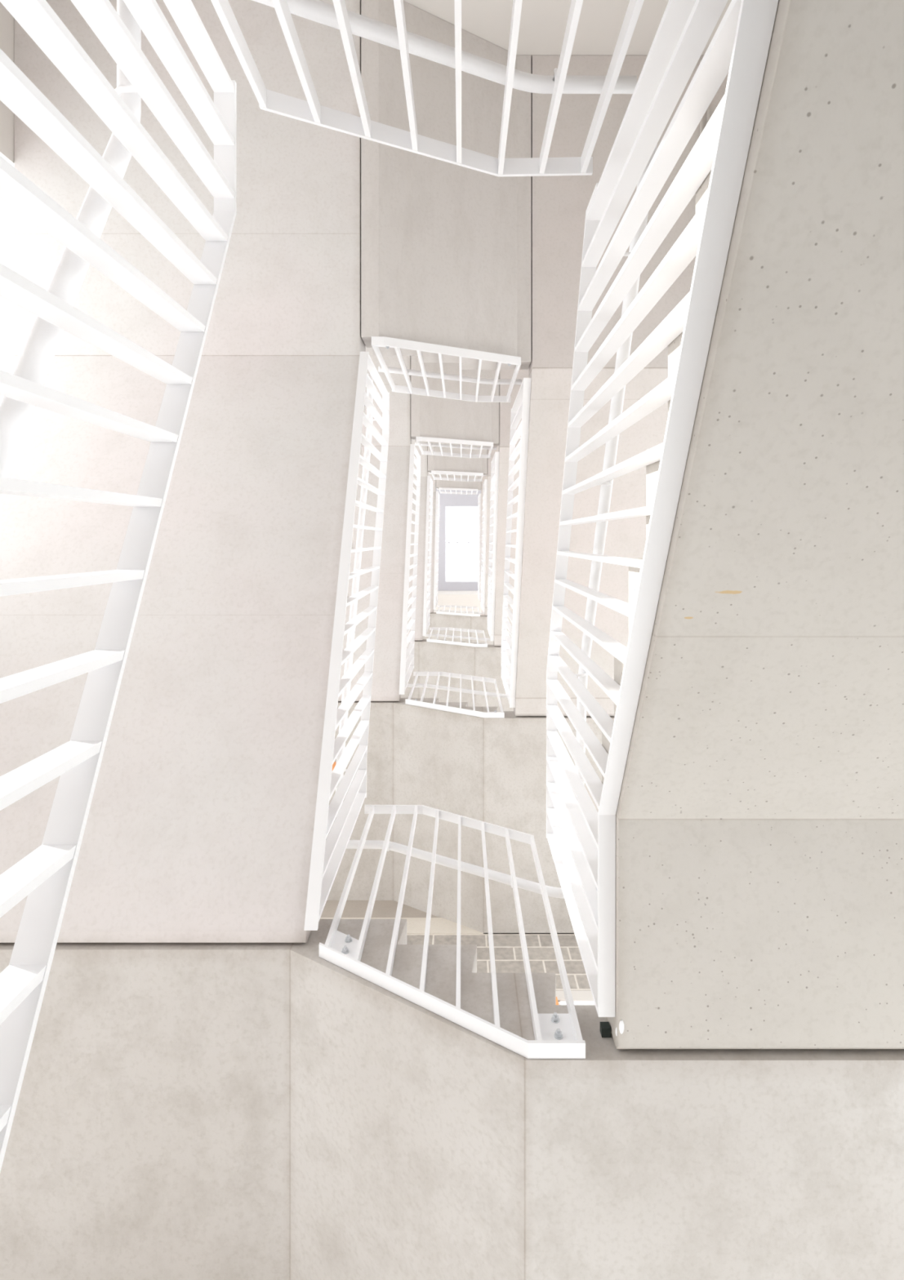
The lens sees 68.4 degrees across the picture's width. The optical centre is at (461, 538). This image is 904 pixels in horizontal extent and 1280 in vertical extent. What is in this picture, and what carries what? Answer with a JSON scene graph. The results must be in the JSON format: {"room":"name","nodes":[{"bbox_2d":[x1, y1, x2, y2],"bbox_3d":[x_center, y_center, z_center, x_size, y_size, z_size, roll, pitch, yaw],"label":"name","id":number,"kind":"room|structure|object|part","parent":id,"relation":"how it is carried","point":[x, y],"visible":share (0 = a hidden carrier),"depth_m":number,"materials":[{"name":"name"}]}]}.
{"room":"stairwell","nodes":[
{"label":"stairwell","id":0,"kind":"room"},
{"bbox_2d":[0,1,13,166],"bbox_3d":[-2.771,0.112,9.711,0.298,22.263,7.263,0,-90,0],"label":"wall","id":1,"kind":"structure","parent":0,"point":[6,20],"depth_m":3.84,"materials":[{"name":"paint"}]},
{"bbox_2d":[0,0,365,942],"bbox_3d":[-1.608,-0.835,3.334,2.024,1.574,4.771,0,-90,0],"label":"flight","id":2,"kind":"object","parent":1,"relation":"attached to","point":[200,824],"visible":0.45,"depth_m":3.38,"materials":[{"name":"concrete"}]},
{"bbox_2d":[303,351,389,930],"bbox_3d":[-0.606,0.157,3.756,0.123,2.497,2.636,0,-90,0],"label":"balustrade","id":3,"kind":"object","parent":2,"relation":"attached to","point":[326,855],"visible":1,"depth_m":3.44,"materials":[{"name":"white metal"}]},
{"bbox_3d":[-0.646,0.150,4.101,0.042,1.227,2.622,0,-90,0],"label":"handrail","id":4,"kind":"part","parent":3,"relation":"part of","materials":[{"name":"white metal"}]},
{"bbox_3d":[-0.569,0.188,4.399,0.050,1.212,2.575,0,-90,0],"label":"rail","id":5,"kind":"part","parent":3,"relation":"part of","materials":[{"name":"white metal"}]},
{"bbox_2d":[337,346,411,701],"bbox_3d":[-1.608,-0.835,7.137,2.024,1.574,4.771,0,-90,0],"label":"flight","id":6,"kind":"object","parent":1,"relation":"attached to","point":[388,638],"visible":0.06,"depth_m":7.09,"materials":[{"name":"concrete"}]},
{"bbox_2d":[399,444,420,694],"bbox_3d":[-0.606,0.157,7.559,0.123,2.497,2.636,0,-90,0],"label":"balustrade","id":7,"kind":"object","parent":6,"relation":"attached to","point":[406,665],"visible":0.99,"depth_m":7.34,"materials":[{"name":"white metal"}]},
{"bbox_3d":[-0.569,0.188,8.202,0.050,1.212,2.575,0,-90,0],"label":"rail","id":8,"kind":"part","parent":7,"relation":"part of","materials":[{"name":"white metal"}]},
{"bbox_2d":[406,439,427,640],"bbox_3d":[-1.608,-0.835,10.940,2.024,1.574,4.771,0,-90,0],"label":"flight","id":9,"kind":"object","parent":1,"relation":"attached to","point":[424,458],"visible":0.03,"depth_m":10.88,"materials":[{"name":"concrete"}]},
{"bbox_2d":[422,475,432,635],"bbox_3d":[-0.606,0.157,11.363,0.123,2.497,2.636,0,-90,0],"label":"balustrade","id":10,"kind":"object","parent":9,"relation":"attached to","point":[426,611],"visible":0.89,"depth_m":11.19,"materials":[{"name":"white metal"}]},
{"bbox_3d":[-0.569,0.188,12.005,0.050,1.212,2.575,0,-90,0],"label":"rail","id":11,"kind":"part","parent":10,"relation":"part of","materials":[{"name":"white metal"}]},
{"bbox_2d":[426,471,435,613],"bbox_3d":[-1.608,-0.835,14.743,2.024,1.574,4.771,0,-90,0],"label":"flight","id":12,"kind":"object","parent":1,"relation":"attached to","point":[428,474],"visible":0.05,"depth_m":14.71,"materials":[{"name":"concrete"}]},
{"bbox_2d":[433,491,439,609],"bbox_3d":[-0.606,0.157,15.165,0.123,2.497,2.636,0,-90,0],"label":"balustrade","id":13,"kind":"object","parent":12,"relation":"attached to","point":[437,503],"visible":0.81,"depth_m":14.96,"materials":[{"name":"white metal"}]},
{"bbox_3d":[-0.569,0.188,15.808,0.050,1.212,2.575,0,-90,0],"label":"rail","id":14,"kind":"part","parent":13,"relation":"part of","materials":[{"name":"white metal"}]},
{"bbox_2d":[435,488,480,591],"bbox_3d":[-0.060,0.112,20.993,5.720,0.300,7.263,0,-90,0],"label":"ceiling","id":15,"kind":"structure","parent":0,"point":[445,500],"depth_m":20.84,"materials":[{"name":"paint"}]},
{"bbox_2d":[445,541,477,544],"bbox_3d":[0.055,0.155,21.203,1.230,0.120,2.470,0,-90,0],"label":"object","id":16,"kind":"structure","parent":15,"relation":"attached to","point":[448,542],"depth_m":21.16,"materials":[{"name":"white paint"}]},
{"bbox_2d":[406,934,590,990],"bbox_3d":[-0.060,3.594,11.279,5.120,25.398,0.298,0,-90,0],"label":"wall","id":17,"kind":"structure","parent":0,"point":[508,953],"depth_m":5.54,"materials":[{"name":"grey brick"}]},
{"bbox_2d":[320,900,438,917],"bbox_3d":[-0.060,3.441,13.812,5.120,15.562,0.008,0,-90,0],"label":"trim","id":18,"kind":"structure","parent":17,"relation":"attached to","point":[353,908],"depth_m":6.16,"materials":[{"name":"beige concrete"}]},
{"bbox_2d":[320,917,574,934],"bbox_3d":[-0.060,3.438,13.520,5.120,15.447,0.014,0,-90,0],"label":"trim","id":19,"kind":"structure","parent":17,"relation":"attached to","point":[415,926],"depth_m":5.87,"materials":[{"name":"beige concrete"}]},
{"bbox_2d":[0,919,903,1279],"bbox_3d":[-0.060,2.502,2.364,5.120,0.742,1.881,0,-90,0],"label":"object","id":20,"kind":"object","parent":17,"relation":"attached to","point":[184,1111],"visible":0.91,"depth_m":2.29,"materials":[{"name":"concrete"}]},
{"bbox_2d":[319,804,585,1058],"bbox_3d":[-0.059,1.573,2.893,1.123,1.793,0.119,0,-90,0],"label":"balustrade","id":21,"kind":"object","parent":20,"relation":"attached to","point":[557,1036],"visible":0.95,"depth_m":2.51,"materials":[{"name":"white metal"}]},
{"bbox_3d":[-0.443,1.556,2.521,0.108,0.240,0.008,0,-90,0],"label":"mounting plate","id":22,"kind":"part","parent":21,"relation":"part of","materials":[{"name":"white paint"}]},
{"bbox_3d":[-0.092,1.536,3.589,0.919,0.402,0.046,0,-90,0],"label":"rail","id":23,"kind":"part","parent":21,"relation":"part of","materials":[{"name":"white metal"}]},
{"bbox_3d":[-0.081,1.536,2.247,0.904,0.500,0.046,0,-90,0],"label":"rail","id":24,"kind":"part","parent":21,"relation":"part of","materials":[{"name":"white metal"}]},
{"bbox_3d":[-0.059,1.611,3.268,1.123,0.532,0.042,0,-90,0],"label":"handrail","id":25,"kind":"part","parent":21,"relation":"part of","materials":[{"name":"white metal"}]},
{"bbox_3d":[0.296,1.556,2.093,0.108,0.168,0.008,0,-90,0],"label":"mounting plate","id":26,"kind":"part","parent":21,"relation":"part of","materials":[{"name":"white paint"}]},
{"bbox_2d":[433,591,480,615],"bbox_3d":[-0.060,2.531,20.118,5.120,1.450,1.823,0,-90,0],"label":"trim","id":27,"kind":"structure","parent":17,"relation":"attached to","point":[466,598],"depth_m":19.39,"materials":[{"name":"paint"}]},
{"bbox_2d":[400,639,513,711],"bbox_3d":[-0.060,2.502,9.970,5.120,0.742,1.881,0,-90,0],"label":"flight","id":28,"kind":"object","parent":17,"relation":"attached to","point":[485,662],"visible":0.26,"depth_m":9.75,"materials":[{"name":"concrete"}]},
{"bbox_2d":[424,627,490,647],"bbox_3d":[-0.059,1.573,10.499,1.123,1.793,0.119,0,-90,0],"label":"balustrade","id":29,"kind":"object","parent":28,"relation":"attached to","point":[475,631],"visible":0.95,"depth_m":10.64,"materials":[{"name":"white metal"}]},
{"bbox_3d":[-0.092,1.536,11.195,0.919,0.402,0.046,0,-90,0],"label":"rail","id":30,"kind":"part","parent":29,"relation":"part of","materials":[{"name":"white metal"}]},
{"bbox_3d":[-0.081,1.536,9.853,0.904,0.500,0.046,0,-90,0],"label":"rail","id":31,"kind":"part","parent":29,"relation":"part of","materials":[{"name":"white metal"}]},
{"bbox_3d":[-0.059,1.611,10.874,1.123,0.532,0.042,0,-90,0],"label":"handrail","id":32,"kind":"part","parent":29,"relation":"part of","materials":[{"name":"white metal"}]},
{"bbox_2d":[422,612,493,644],"bbox_3d":[-0.060,2.502,13.773,5.120,0.742,1.881,0,-90,0],"label":"flight","id":33,"kind":"object","parent":17,"relation":"attached to","point":[437,620],"visible":0.08,"depth_m":13.55,"materials":[{"name":"concrete"}]},
{"bbox_2d":[434,604,484,616],"bbox_3d":[-0.059,1.573,14.303,1.123,1.793,0.119,0,-90,0],"label":"balustrade","id":34,"kind":"object","parent":33,"relation":"attached to","point":[472,613],"visible":1,"depth_m":14.51,"materials":[{"name":"white metal"}]},
{"bbox_3d":[-0.092,1.536,14.998,0.919,0.402,0.046,0,-90,0],"label":"rail","id":35,"kind":"part","parent":34,"relation":"part of","materials":[{"name":"white metal"}]},
{"bbox_3d":[-0.081,1.536,13.656,0.904,0.500,0.046,0,-90,0],"label":"rail","id":36,"kind":"part","parent":34,"relation":"part of","materials":[{"name":"white metal"}]},
{"bbox_3d":[-0.059,1.611,14.677,1.123,0.532,0.042,0,-90,0],"label":"handrail","id":37,"kind":"part","parent":34,"relation":"part of","materials":[{"name":"white metal"}]},
{"bbox_2d":[325,697,613,933],"bbox_3d":[-0.060,2.502,6.167,5.120,0.742,1.881,0,-90,0],"label":"flight","id":38,"kind":"object","parent":17,"relation":"attached to","point":[491,771],"visible":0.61,"depth_m":5.94,"materials":[{"name":"concrete"}]},
{"bbox_2d":[404,671,506,718],"bbox_3d":[-0.059,1.573,6.697,1.123,1.793,0.119,0,-90,0],"label":"balustrade","id":39,"kind":"object","parent":38,"relation":"attached to","point":[495,714],"visible":0.94,"depth_m":6.70,"materials":[{"name":"white metal"}]},
{"bbox_3d":[-0.092,1.536,7.392,0.919,0.402,0.046,0,-90,0],"label":"rail","id":40,"kind":"part","parent":39,"relation":"part of","materials":[{"name":"white metal"}]},
{"bbox_3d":[-0.081,1.536,6.050,0.904,0.500,0.046,0,-90,0],"label":"rail","id":41,"kind":"part","parent":39,"relation":"part of","materials":[{"name":"white metal"}]},
{"bbox_3d":[-0.059,1.611,7.071,1.123,0.532,0.042,0,-90,0],"label":"handrail","id":42,"kind":"part","parent":39,"relation":"part of","materials":[{"name":"white metal"}]},
{"bbox_2d":[555,990,593,1000],"bbox_3d":[1.380,3.440,5.013,1.580,0.100,0.010,0,-90,0],"label":"trim","id":43,"kind":"structure","parent":17,"relation":"attached to","point":[577,995],"depth_m":5.01,"materials":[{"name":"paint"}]},
{"bbox_2d":[555,996,594,1004],"bbox_3d":[1.380,3.528,4.028,1.420,1.870,0.230,0,-90,0],"label":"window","id":44,"kind":"structure","parent":17,"relation":"in","point":[557,1002],"depth_m":4.96,"materials":[{"name":"paint"}]},
{"bbox_3d":[1.380,3.463,4.028,1.340,1.870,0.040,0,-90,0],"label":"frame","id":45,"kind":"part","parent":44,"relation":"part of","materials":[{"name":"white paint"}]},
{"bbox_2d":[403,0,731,62],"bbox_3d":[-0.060,-3.371,9.711,5.120,22.263,0.298,0,-90,0],"label":"wall","id":46,"kind":"structure","parent":0,"point":[543,23],"depth_m":4.16,"materials":[{"name":"paint"}]},
{"bbox_2d":[360,0,530,369],"bbox_3d":[-0.064,-2.202,4.276,1.051,0.759,2.036,0,-90,0],"label":"flight","id":47,"kind":"object","parent":46,"relation":"attached to","point":[446,246],"visible":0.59,"depth_m":4.13,"materials":[{"name":"grey concrete"}]},
{"bbox_2d":[371,336,521,402],"bbox_3d":[-0.068,-1.194,4.702,1.078,1.631,0.123,0,-90,0],"label":"balustrade","id":48,"kind":"object","parent":47,"relation":"attached to","point":[376,341],"visible":1,"depth_m":4.58,"materials":[{"name":"white metal"}]},
{"bbox_3d":[-0.071,-1.157,4.113,0.913,0.454,0.050,0,-90,0],"label":"rail","id":49,"kind":"part","parent":48,"relation":"part of","materials":[{"name":"white metal"}]},
{"bbox_3d":[-0.068,-1.234,5.029,1.078,0.441,0.042,0,-90,0],"label":"handrail","id":50,"kind":"part","parent":48,"relation":"part of","materials":[{"name":"white metal"}]},
{"bbox_3d":[-0.066,-1.157,5.309,0.941,0.417,0.050,0,-90,0],"label":"rail","id":51,"kind":"part","parent":48,"relation":"part of","materials":[{"name":"white metal"}]},
{"bbox_2d":[410,355,498,445],"bbox_3d":[-0.064,-2.202,8.079,1.051,0.759,2.036,0,-90,0],"label":"flight","id":52,"kind":"object","parent":46,"relation":"attached to","point":[430,416],"visible":0.34,"depth_m":7.94,"materials":[{"name":"grey concrete"}]},
{"bbox_2d":[414,436,496,457],"bbox_3d":[-0.068,-1.194,8.505,1.078,1.631,0.123,0,-90,0],"label":"balustrade","id":53,"kind":"object","parent":52,"relation":"attached to","point":[490,444],"visible":1,"depth_m":8.65,"materials":[{"name":"white metal"}]},
{"bbox_3d":[-0.071,-1.157,7.916,0.913,0.454,0.050,0,-90,0],"label":"rail","id":54,"kind":"part","parent":53,"relation":"part of","materials":[{"name":"white metal"}]},
{"bbox_3d":[-0.068,-1.234,8.832,1.078,0.441,0.042,0,-90,0],"label":"handrail","id":55,"kind":"part","parent":53,"relation":"part of","materials":[{"name":"white metal"}]},
{"bbox_3d":[-0.066,-1.157,9.111,0.941,0.417,0.050,0,-90,0],"label":"rail","id":56,"kind":"part","parent":53,"relation":"part of","materials":[{"name":"white metal"}]},
{"bbox_2d":[427,441,487,475],"bbox_3d":[-0.064,-2.202,11.882,1.051,0.759,2.036,0,-90,0],"label":"flight","id":57,"kind":"object","parent":46,"relation":"attached to","point":[438,463],"visible":0.19,"depth_m":11.76,"materials":[{"name":"grey concrete"}]},
{"bbox_2d":[429,470,485,481],"bbox_3d":[-0.068,-1.194,12.307,1.078,1.631,0.123,0,-90,0],"label":"balustrade","id":58,"kind":"object","parent":57,"relation":"attached to","point":[433,472],"visible":0.98,"depth_m":12.19,"materials":[{"name":"white metal"}]},
{"bbox_3d":[-0.071,-1.157,11.719,0.913,0.454,0.050,0,-90,0],"label":"rail","id":59,"kind":"part","parent":58,"relation":"part of","materials":[{"name":"white metal"}]},
{"bbox_3d":[-0.068,-1.234,12.635,1.078,0.441,0.042,0,-90,0],"label":"handrail","id":60,"kind":"part","parent":58,"relation":"part of","materials":[{"name":"white metal"}]},
{"bbox_3d":[-0.066,-1.157,12.915,0.941,0.417,0.050,0,-90,0],"label":"rail","id":61,"kind":"part","parent":58,"relation":"part of","materials":[{"name":"white metal"}]},
{"bbox_2d":[435,474,480,489],"bbox_3d":[-0.064,-2.202,15.684,1.051,0.759,2.036,0,-90,0],"label":"flight","id":62,"kind":"object","parent":46,"relation":"attached to","point":[439,483],"visible":0.24,"depth_m":15.56,"materials":[{"name":"grey concrete"}]},
{"bbox_2d":[436,487,480,494],"bbox_3d":[-0.068,-1.194,16.110,1.078,1.631,0.123,0,-90,0],"label":"balustrade","id":63,"kind":"object","parent":62,"relation":"attached to","point":[439,488],"visible":0.92,"depth_m":15.73,"materials":[{"name":"white metal"}]},
{"bbox_3d":[-0.071,-1.157,15.522,0.913,0.454,0.050,0,-90,0],"label":"rail","id":64,"kind":"part","parent":63,"relation":"part of","materials":[{"name":"white metal"}]},
{"bbox_3d":[-0.066,-1.157,16.718,0.941,0.417,0.050,0,-90,0],"label":"rail","id":65,"kind":"part","parent":63,"relation":"part of","materials":[{"name":"white metal"}]},
{"bbox_3d":[-0.064,-2.202,0.587,1.051,0.788,2.036,0,-90,0],"label":"flight","id":66,"kind":"object","parent":46,"relation":"attached to","visible":0},
{"bbox_2d":[210,0,644,177],"bbox_3d":[-0.075,-1.194,1.151,1.091,1.857,0.123,0,-90,0],"label":"balustrade","id":67,"kind":"object","parent":66,"relation":"attached to","point":[336,15],"visible":0.99,"depth_m":1.71,"materials":[{"name":"white metal"}]},
{"bbox_3d":[-0.062,-1.157,1.911,0.935,0.339,0.050,0,-90,0],"label":"rail","id":68,"kind":"part","parent":67,"relation":"part of","materials":[{"name":"white metal"}]},
{"bbox_3d":[-0.075,-1.234,1.641,1.091,0.377,0.042,0,-90,0],"label":"handrail","id":69,"kind":"part","parent":67,"relation":"part of","materials":[{"name":"white metal"}]},
{"bbox_3d":[2.651,0.111,9.712,0.298,22.263,7.263,0,-90,0],"label":"wall","id":70,"kind":"structure","parent":0,"visible":0},
{"bbox_2d":[480,474,487,615],"bbox_3d":[1.484,0.106,15.951,2.031,0.225,6.653,0,-90,0],"label":"landing slab","id":71,"kind":"object","parent":70,"relation":"attached to","point":[486,476],"visible":0.04,"depth_m":15.91,"materials":[{"name":"concrete"}]},
{"bbox_2d":[477,493,480,600],"bbox_3d":[0.478,0.188,16.485,0.123,1.232,2.575,0,-90,0],"label":"balustrade","id":72,"kind":"object","parent":71,"relation":"on","point":[479,495],"visible":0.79,"depth_m":15.87,"materials":[{"name":"white metal"}]},
{"bbox_3d":[0.442,0.188,17.095,0.050,0.012,2.575,0,-90,0],"label":"rail","id":73,"kind":"part","parent":72,"relation":"part of","materials":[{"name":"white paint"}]},
{"bbox_3d":[0.442,0.195,15.875,0.050,0.012,2.560,0,-90,0],"label":"rail","id":74,"kind":"part","parent":72,"relation":"part of","materials":[{"name":"white metal"}]},
{"bbox_2d":[484,444,498,615],"bbox_3d":[1.484,-0.835,12.838,2.031,1.604,4.771,0,-90,0],"label":"flight","id":75,"kind":"object","parent":70,"relation":"attached to","point":[489,460],"visible":0.08,"depth_m":12.48,"materials":[{"name":"concrete"}]},
{"bbox_2d":[480,479,487,612],"bbox_3d":[0.478,0.167,13.383,0.123,2.595,2.616,0,-90,0],"label":"balustrade","id":76,"kind":"object","parent":75,"relation":"attached to","point":[485,482],"visible":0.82,"depth_m":13.10,"materials":[{"name":"white metal"}]},
{"bbox_3d":[0.442,0.188,13.950,0.050,1.462,2.575,0,-90,0],"label":"rail","id":77,"kind":"part","parent":76,"relation":"part of","materials":[{"name":"white metal"}]},
{"bbox_2d":[493,367,528,646],"bbox_3d":[1.484,-0.835,9.035,2.031,1.604,4.771,0,-90,0],"label":"flight","id":78,"kind":"object","parent":70,"relation":"attached to","point":[504,408],"visible":0.03,"depth_m":8.60,"materials":[{"name":"concrete"}]},
{"bbox_2d":[487,451,498,640],"bbox_3d":[0.478,0.167,9.581,0.123,2.595,2.616,0,-90,0],"label":"balustrade","id":79,"kind":"object","parent":78,"relation":"attached to","point":[495,462],"visible":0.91,"depth_m":9.38,"materials":[{"name":"white metal"}]},
{"bbox_3d":[0.442,0.188,10.147,0.050,1.462,2.575,0,-90,0],"label":"rail","id":80,"kind":"part","parent":79,"relation":"part of","materials":[{"name":"white metal"}]},
{"bbox_2d":[513,55,728,715],"bbox_3d":[1.484,-0.835,5.232,2.031,1.604,4.771,0,-90,0],"label":"flight","id":81,"kind":"object","parent":70,"relation":"attached to","point":[559,204],"visible":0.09,"depth_m":4.53,"materials":[{"name":"concrete"}]},
{"bbox_2d":[501,377,531,707],"bbox_3d":[0.478,0.167,5.777,0.123,2.595,2.616,0,-90,0],"label":"balustrade","id":82,"kind":"object","parent":81,"relation":"attached to","point":[520,409],"visible":1,"depth_m":5.51,"materials":[{"name":"white metal"}]},
{"bbox_3d":[0.442,0.188,6.344,0.050,1.462,2.575,0,-90,0],"label":"rail","id":83,"kind":"part","parent":82,"relation":"part of","materials":[{"name":"white metal"}]},
{"bbox_2d":[699,60,709,135],"bbox_3d":[1.613,-2.260,4.418,0.067,0.021,1.820,0,-90,0],"label":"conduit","id":84,"kind":"object","parent":81,"relation":"attached to","point":[708,108],"visible":0.08,"depth_m":4.41,"materials":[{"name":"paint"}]},
{"bbox_2d":[600,0,903,1048],"bbox_3d":[1.469,-0.830,1.471,2.062,1.520,4.780,0,-90,0],"label":"flight","id":85,"kind":"object","parent":70,"relation":"attached to","point":[759,814],"visible":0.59,"depth_m":1.59,"materials":[{"name":"concrete"}]},
{"bbox_2d":[546,0,777,1017],"bbox_3d":[0.478,0.165,2.039,0.124,2.482,2.611,0,-90,0],"label":"balustrade","id":86,"kind":"object","parent":85,"relation":"attached to","point":[581,838],"visible":1,"depth_m":1.71,"materials":[{"name":"white metal"}]},
{"bbox_3d":[0.442,0.185,2.749,0.052,1.062,2.570,0,-90,0],"label":"rail","id":87,"kind":"part","parent":86,"relation":"part of","materials":[{"name":"white metal"}]},
{"bbox_3d":[0.442,-1.095,2.144,0.050,0.170,0.014,0,-90,0],"label":"plate","id":88,"kind":"part","parent":86,"relation":"part of","materials":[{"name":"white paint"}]},
{"bbox_3d":[0.519,0.156,2.402,0.042,1.204,2.594,0,-90,0],"label":"handrail","id":89,"kind":"part","parent":86,"relation":"part of","materials":[{"name":"white metal"}]},
{"bbox_3d":[0.464,0.124,1.664,0.008,0.239,0.112,0,-90,0],"label":"mounting plate","id":90,"kind":"part","parent":86,"relation":"part of","materials":[{"name":"white paint"}]},
{"bbox_3d":[-0.060,0.111,-1.520,5.720,0.200,7.263,0,-90,0],"label":"floor","id":91,"kind":"structure","parent":0,"visible":0},
{"bbox_3d":[-1.608,-0.835,-0.086,2.024,1.574,4.771,0,-90,0],"label":"flight","id":92,"kind":"object","parent":91,"relation":"on","visible":0},
{"bbox_2d":[0,0,236,1172],"bbox_3d":[-0.606,0.158,0.348,0.123,2.520,2.635,0,-90,0],"label":"balustrade","id":93,"kind":"object","parent":92,"relation":"attached to","point":[46,874],"visible":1,"depth_m":1.03,"materials":[{"name":"white metal"}]},
{"bbox_3d":[-0.646,0.151,0.748,0.042,1.132,2.621,0,-90,0],"label":"handrail","id":94,"kind":"part","parent":93,"relation":"part of","materials":[{"name":"white metal"}]}
]}

